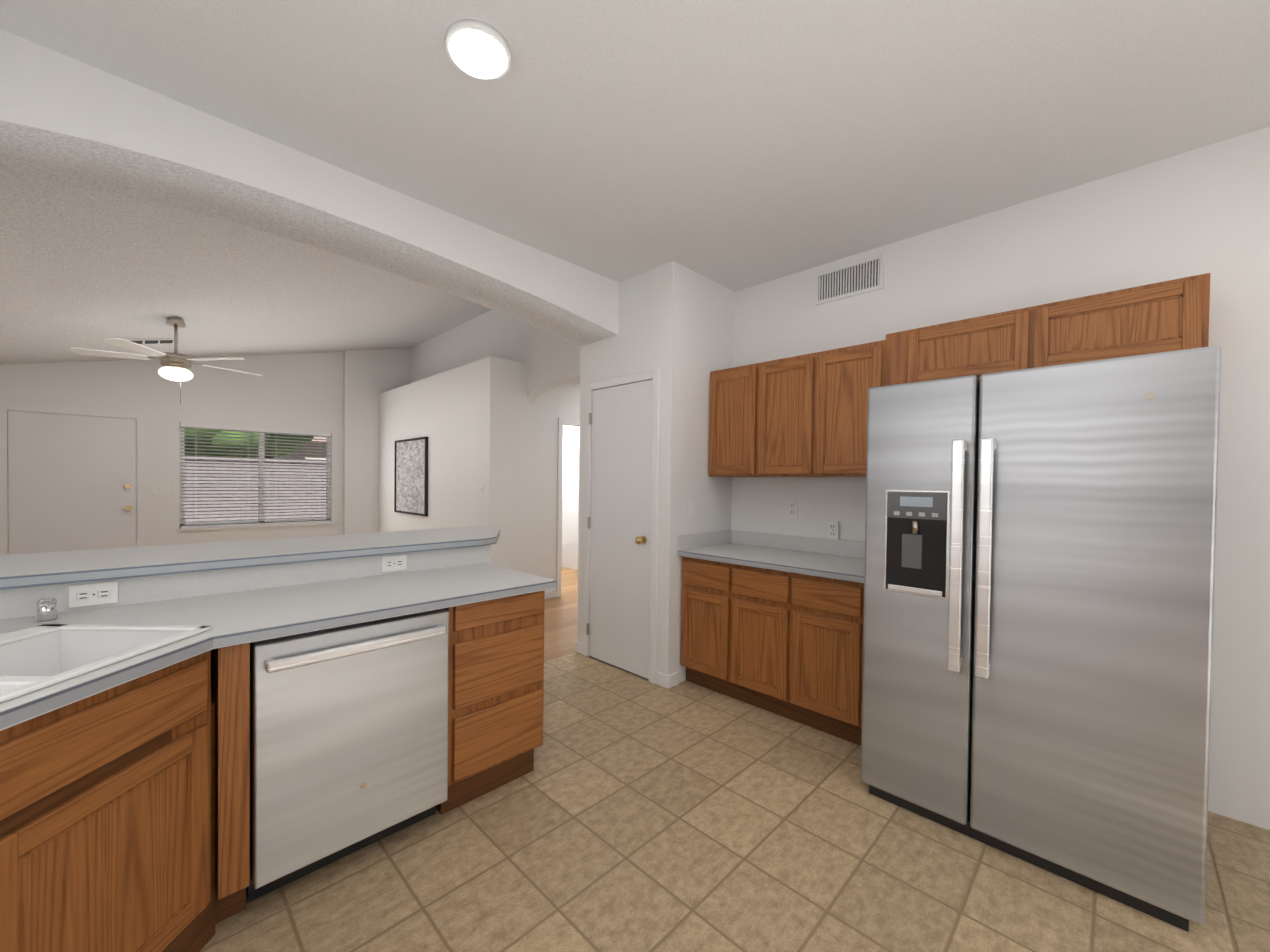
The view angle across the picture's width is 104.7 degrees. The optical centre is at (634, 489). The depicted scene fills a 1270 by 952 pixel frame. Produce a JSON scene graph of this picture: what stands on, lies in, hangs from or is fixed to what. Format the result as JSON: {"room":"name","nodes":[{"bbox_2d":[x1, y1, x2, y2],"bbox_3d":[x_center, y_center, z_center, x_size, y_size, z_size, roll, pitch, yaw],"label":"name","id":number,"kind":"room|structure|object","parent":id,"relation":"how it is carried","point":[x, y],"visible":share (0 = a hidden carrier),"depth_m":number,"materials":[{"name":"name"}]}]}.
{"room":"kitchen","nodes":[
{"label":"kitchen","id":0,"kind":"room"},
{"bbox_2d":[0,352,342,553],"bbox_3d":[-5.402,-0.759,6.140,0.120,3.950,5.120,2,1,45],"label":"wall","id":1,"kind":"structure","parent":0,"point":[301,392],"depth_m":6.04,"materials":[{"name":"paint"}]},
{"bbox_2d":[0,402,145,554],"bbox_3d":[-6.087,0.169,5.335,0.068,2.100,1.070,2,1,45],"label":"front door","id":2,"kind":"structure","parent":1,"relation":"in","point":[67,482],"depth_m":5.32,"materials":[{"name":"white wood"}]},
{"bbox_2d":[150,484,168,493],"bbox_3d":[-5.644,-0.002,5.818,0.018,0.115,0.160,2,1,45],"label":"light switch","id":3,"kind":"object","parent":1,"relation":"attached to","point":[159,488],"visible":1,"depth_m":5.82,"materials":[{"name":"white plastic"}]},
{"bbox_2d":[176,422,334,530],"bbox_3d":[-4.981,-0.154,6.540,0.120,1.320,1.680,2,1,45],"label":"blinds","id":4,"kind":"object","parent":1,"relation":"attached to","point":[261,484],"visible":0.96,"depth_m":6.48,"materials":[{"name":"white plastic"}]},
{"bbox_2d":[0,174,491,364],"bbox_3d":[-2.593,-1.990,5.371,5.150,2.073,8.220,2,1,45],"label":"ceiling","id":5,"kind":"structure","parent":0,"point":[85,268],"depth_m":3.73,"materials":[{"name":"white paint"}]},
{"bbox_2d":[125,338,173,343],"bbox_3d":[-4.906,-1.499,4.973,0.240,0.100,0.380,2,1,45],"label":"ceiling vent","id":6,"kind":"object","parent":5,"relation":"in","point":[155,341],"visible":0.66,"depth_m":4.96,"materials":[{"name":"white metal"}]},
{"bbox_2d":[68,317,261,403],"bbox_3d":[-4.122,-1.142,4.396,1.218,0.757,1.280,2,1,45],"label":"ceiling fan","id":7,"kind":"object","parent":5,"relation":"hanging from","point":[176,366],"visible":1,"depth_m":4.27,"materials":[{"name":"silver metal"}]},
{"bbox_2d":[3,562,490,619],"bbox_3d":[-1.876,0.812,2.088,0.590,1.012,2.430,2,1,45],"label":"wall","id":8,"kind":"structure","parent":0,"point":[250,590],"depth_m":1.97,"materials":[{"name":"paint"}]},
{"bbox_2d":[68,581,117,607],"bbox_3d":[-1.848,0.359,1.673,0.009,0.075,0.115,2,1,45],"label":"outlet","id":9,"kind":"object","parent":8,"relation":"attached to","point":[81,595],"visible":1,"depth_m":1.67,"materials":[{"name":"white plastic"}]},
{"bbox_2d":[0,545,491,619],"bbox_3d":[-1.869,0.812,2.086,0.584,1.012,2.430,2,1,45],"label":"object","id":10,"kind":"structure","parent":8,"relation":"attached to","point":[17,602],"depth_m":1.94,"materials":[{"name":"paint"}]},
{"bbox_2d":[0,526,499,589],"bbox_3d":[-1.769,0.283,2.175,0.664,0.040,2.698,2,1,45],"label":"bar","id":11,"kind":"object","parent":8,"relation":"on","point":[40,569],"visible":0.98,"depth_m":2.02,"materials":[{"name":"laminate"}]},
{"bbox_2d":[381,554,406,571],"bbox_3d":[-1.162,0.358,2.366,0.009,0.075,0.115,2,1,45],"label":"outlet","id":12,"kind":"object","parent":8,"relation":"attached to","point":[394,563],"visible":1,"depth_m":2.36,"materials":[{"name":"white plastic"}]},
{"bbox_2d":[0,29,618,345],"bbox_3d":[-1.512,-1.739,2.495,0.440,1.390,3.528,2,1,45],"label":"ceiling beam","id":13,"kind":"structure","parent":0,"point":[66,120],"depth_m":2.16,"materials":[{"name":"paint"}]},
{"bbox_2d":[343,348,409,534],"bbox_3d":[-3.929,-0.760,7.475,0.100,3.950,0.910,2,1,45],"label":"wall","id":14,"kind":"structure","parent":0,"point":[369,376],"depth_m":7.30,"materials":[{"name":"paint"}]},
{"bbox_2d":[379,356,527,572],"bbox_3d":[-2.549,-0.083,6.435,3.350,2.660,0.450,2,1,45],"label":"wall","id":15,"kind":"structure","parent":0,"point":[469,420],"depth_m":5.42,"materials":[{"name":"paint"}]},
{"bbox_2d":[394,437,427,515],"bbox_3d":[-2.999,-0.170,6.539,1.060,1.000,0.035,2,1,45],"label":"framed art","id":16,"kind":"object","parent":15,"relation":"attached to","point":[411,478],"visible":1,"depth_m":6.50,"materials":[{"name":"black"}]},
{"bbox_2d":[480,484,483,494],"bbox_3d":[-1.629,0.006,5.198,0.072,0.115,0.018,2,1,45],"label":"light switch","id":17,"kind":"object","parent":15,"relation":"attached to","point":[481,489],"visible":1,"depth_m":5.19,"materials":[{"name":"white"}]},
{"bbox_2d":[410,309,579,573],"bbox_3d":[-1.814,-0.714,6.108,5.030,3.950,0.120,2,1,45],"label":"wall","id":18,"kind":"structure","parent":0,"point":[551,360],"depth_m":5.57,"materials":[{"name":"paint"}]},
{"bbox_2d":[575,641,582,652],"bbox_3d":[-0.283,1.266,4.130,0.031,0.085,0.546,2,1,45],"label":"baseboard","id":19,"kind":"structure","parent":18,"relation":"attached to","point":[578,646],"depth_m":3.91,"materials":[{"name":"white wood"}]},
{"bbox_2d":[532,380,579,591],"bbox_3d":[-0.153,-0.076,6.647,0.120,2.700,3.220,2,1,45],"label":"wall","id":20,"kind":"structure","parent":0,"point":[551,406],"depth_m":5.75,"materials":[{"name":"paint"}]},
{"bbox_2d":[545,590,556,598],"bbox_3d":[-1.049,1.234,5.679,0.014,0.085,0.340,2,1,45],"label":"baseboard","id":21,"kind":"structure","parent":20,"relation":"attached to","point":[549,594],"depth_m":5.74,"materials":[{"name":"white wood"}]},
{"bbox_2d":[556,418,579,596],"bbox_3d":[-0.582,0.216,6.122,0.014,2.120,0.950,2,1,45],"label":"door frame","id":22,"kind":"structure","parent":20,"relation":"attached to","point":[561,421],"depth_m":5.80,"materials":[{"name":"white wood"}]},
{"bbox_2d":[544,567,577,660],"bbox_3d":[-2.634,1.311,5.418,5.150,0.100,8.220,2,1,45],"label":"floor","id":23,"kind":"structure","parent":0,"point":[560,623],"depth_m":4.87,"materials":[{"name":"beige wood"}]},
{"bbox_2d":[0,0,1269,291],"bbox_3d":[0.699,-1.518,0.818,5.070,0.100,4.490,2,1,45],"label":"ceiling","id":24,"kind":"structure","parent":0,"point":[736,144],"depth_m":1.88,"materials":[{"name":"white paint"}]},
{"bbox_2d":[445,19,510,80],"bbox_3d":[-0.530,-1.480,1.660,0.210,0.029,0.210,2,1,45],"label":"recessed light","id":25,"kind":"object","parent":24,"relation":"in","point":[478,49],"visible":0.96,"depth_m":1.64,"materials":[{"name":"white"}]},
{"bbox_2d":[200,652,1269,951],"bbox_3d":[0.506,1.413,1.014,5.510,0.100,4.490,2,1,45],"label":"floor","id":26,"kind":"structure","parent":0,"point":[630,812],"depth_m":1.74,"materials":[{"name":"beige tile"}]},
{"bbox_2d":[0,650,214,951],"bbox_3d":[-1.665,0.897,1.024,1.202,0.876,1.204,2,1,45],"label":"base cabinet","id":27,"kind":"object","parent":26,"relation":"on","point":[107,820],"visible":0.98,"depth_m":1.16,"materials":[{"name":"brown wood"}]},
{"bbox_2d":[246,608,448,902],"bbox_3d":[-1.151,0.895,1.913,0.650,0.868,0.610,2,1,45],"label":"dishwasher","id":28,"kind":"object","parent":26,"relation":"on","point":[348,739],"visible":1,"depth_m":1.67,"materials":[{"name":"grey metal"}]},
{"bbox_2d":[211,590,544,923],"bbox_3d":[-1.039,0.890,2.074,0.616,0.876,1.162,2,1,45],"label":"base cabinet","id":29,"kind":"object","parent":26,"relation":"on","point":[496,693],"visible":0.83,"depth_m":2.01,"materials":[{"name":"brown wood"}]},
{"bbox_2d":[577,261,734,682],"bbox_3d":[0.545,-0.658,4.233,0.963,3.950,1.832,2,1,45],"label":"wall block","id":30,"kind":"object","parent":26,"relation":"on","point":[676,323],"visible":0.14,"depth_m":3.40,"materials":[{"name":"paint"}]},
{"bbox_2d":[583,368,659,683],"bbox_3d":[-0.142,0.248,3.566,0.770,2.140,0.080,2,1,45],"label":"pantry door","id":31,"kind":"structure","parent":30,"relation":"attached to","point":[622,438],"depth_m":3.56,"materials":[{"name":"white wood"}]},
{"bbox_2d":[681,556,716,691],"bbox_3d":[0.683,0.893,3.395,0.464,0.876,0.607,2,1,45],"label":"base cabinet","id":32,"kind":"object","parent":26,"relation":"on","point":[699,576],"depth_m":3.24,"materials":[{"name":"brown wood"}]},
{"bbox_2d":[678,530,864,582],"bbox_3d":[0.981,0.394,3.078,1.315,0.138,0.639,2,1,45],"label":"countertop","id":33,"kind":"structure","parent":32,"relation":"on","point":[832,558],"depth_m":3.19,"materials":[{"name":"laminate"}]},
{"bbox_2d":[717,562,776,712],"bbox_3d":[0.945,0.900,3.136,0.528,0.876,0.607,2,1,45],"label":"base cabinet","id":34,"kind":"object","parent":26,"relation":"on","point":[746,595],"depth_m":2.99,"materials":[{"name":"brown wood"}]},
{"bbox_2d":[773,570,863,745],"bbox_3d":[1.243,0.908,2.842,0.566,0.876,0.607,2,1,45],"label":"base cabinet","id":35,"kind":"object","parent":26,"relation":"on","point":[788,645],"depth_m":2.67,"materials":[{"name":"brown wood"}]},
{"bbox_2d":[861,346,1220,931],"bbox_3d":[1.667,0.461,2.118,1.005,1.800,0.986,2,1,45],"label":"refrigerator","id":36,"kind":"object","parent":26,"relation":"on","point":[1039,573],"visible":1,"depth_m":1.71,"materials":[{"name":"grey metal"}]},
{"bbox_3d":[-0.161,0.943,-0.884,3.560,0.876,0.606,2,1,45],"label":"base cabinet","id":37,"kind":"object","parent":26,"relation":"on","visible":0},
{"bbox_2d":[0,563,555,730],"bbox_3d":[0.037,0.473,0.180,4.792,0.038,2.398,2,1,45],"label":"countertop","id":38,"kind":"structure","parent":37,"relation":"on","point":[237,618],"depth_m":1.67,"materials":[{"name":"laminate"}]},
{"bbox_2d":[36,597,57,621],"bbox_3d":[-1.833,0.378,1.525,0.093,0.068,0.046,2,1,45],"label":"air gap cap","id":39,"kind":"object","parent":38,"relation":"on","point":[46,609],"visible":1,"depth_m":1.53,"materials":[{"name":"silver metal"}]},
{"bbox_2d":[0,624,211,702],"bbox_3d":[-1.512,0.402,1.075,0.500,0.437,0.780,1,1,0],"label":"double-bowl sink","id":40,"kind":"object","parent":38,"relation":"in","point":[35,658],"visible":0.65,"depth_m":1.41,"materials":[{"name":"white porcelain enamel"}]},
{"bbox_2d":[731,126,1269,829],"bbox_3d":[2.403,-0.049,2.209,4.547,2.835,0.120,2,1,45],"label":"wall","id":41,"kind":"structure","parent":0,"point":[1197,212],"depth_m":2.20,"materials":[{"name":"paint"}]},
{"bbox_2d":[788,500,797,516],"bbox_3d":[1.097,0.136,3.409,0.072,0.115,0.009,2,1,45],"label":"outlet","id":42,"kind":"object","parent":41,"relation":"attached to","point":[792,508],"visible":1,"depth_m":3.41,"materials":[{"name":"white plastic"}]},
{"bbox_2d":[709,340,885,476],"bbox_3d":[1.057,-0.460,3.227,1.182,0.755,0.317,2,1,45],"label":"upper cabinet","id":43,"kind":"object","parent":41,"relation":"attached to","point":[805,415],"visible":0.81,"depth_m":3.06,"materials":[{"name":"brown wood"}]},
{"bbox_2d":[827,521,838,539],"bbox_3d":[1.288,0.266,3.190,0.072,0.120,0.009,2,1,45],"label":"outlet","id":44,"kind":"object","parent":41,"relation":"attached to","point":[832,529],"visible":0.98,"depth_m":3.19,"materials":[{"name":"white plastic"}]},
{"bbox_2d":[815,253,883,305],"bbox_3d":[1.365,-1.337,3.140,0.430,0.210,0.012,2,1,45],"label":"air vent","id":45,"kind":"object","parent":41,"relation":"in","point":[866,275],"visible":1,"depth_m":3.13,"materials":[{"name":"white metal"}]},
{"bbox_2d":[885,273,1209,385],"bbox_3d":[1.896,-0.688,2.397,1.167,0.315,0.317,2,1,45],"label":"upper cabinet","id":46,"kind":"object","parent":41,"relation":"attached to","point":[1168,316],"visible":0.81,"depth_m":2.18,"materials":[{"name":"brown wood"}]},
{"label":"outside","id":47,"kind":"structure","parent":0,"visible":0},
{"bbox_3d":[-12.053,1.163,14.601,21.160,0.200,32.000,2,1,45],"label":"ground","id":48,"kind":"structure","parent":47,"visible":0},
{"bbox_2d":[185,428,313,457],"bbox_3d":[-10.414,-0.890,10.803,3.092,4.156,6.499,2,1,45],"label":"trees","id":49,"kind":"object","parent":48,"relation":"on","point":[207,444],"visible":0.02,"depth_m":10.78,"materials":[{"name":"green plant"}]},
{"bbox_2d":[185,456,325,523],"bbox_3d":[-7.546,0.278,10.145,0.260,1.810,32.000,2,1,45],"label":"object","id":50,"kind":"object","parent":48,"relation":"on","point":[297,513],"visible":0.22,"depth_m":9.81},
{"bbox_2d":[276,437,325,459],"bbox_3d":[-9.312,-0.724,17.864,5.200,3.550,6.300,2,1,45],"label":"neighbouring house","id":51,"kind":"structure","parent":48,"relation":"on","point":[308,451],"depth_m":14.58,"materials":[{"name":"beige paint"}]}
]}

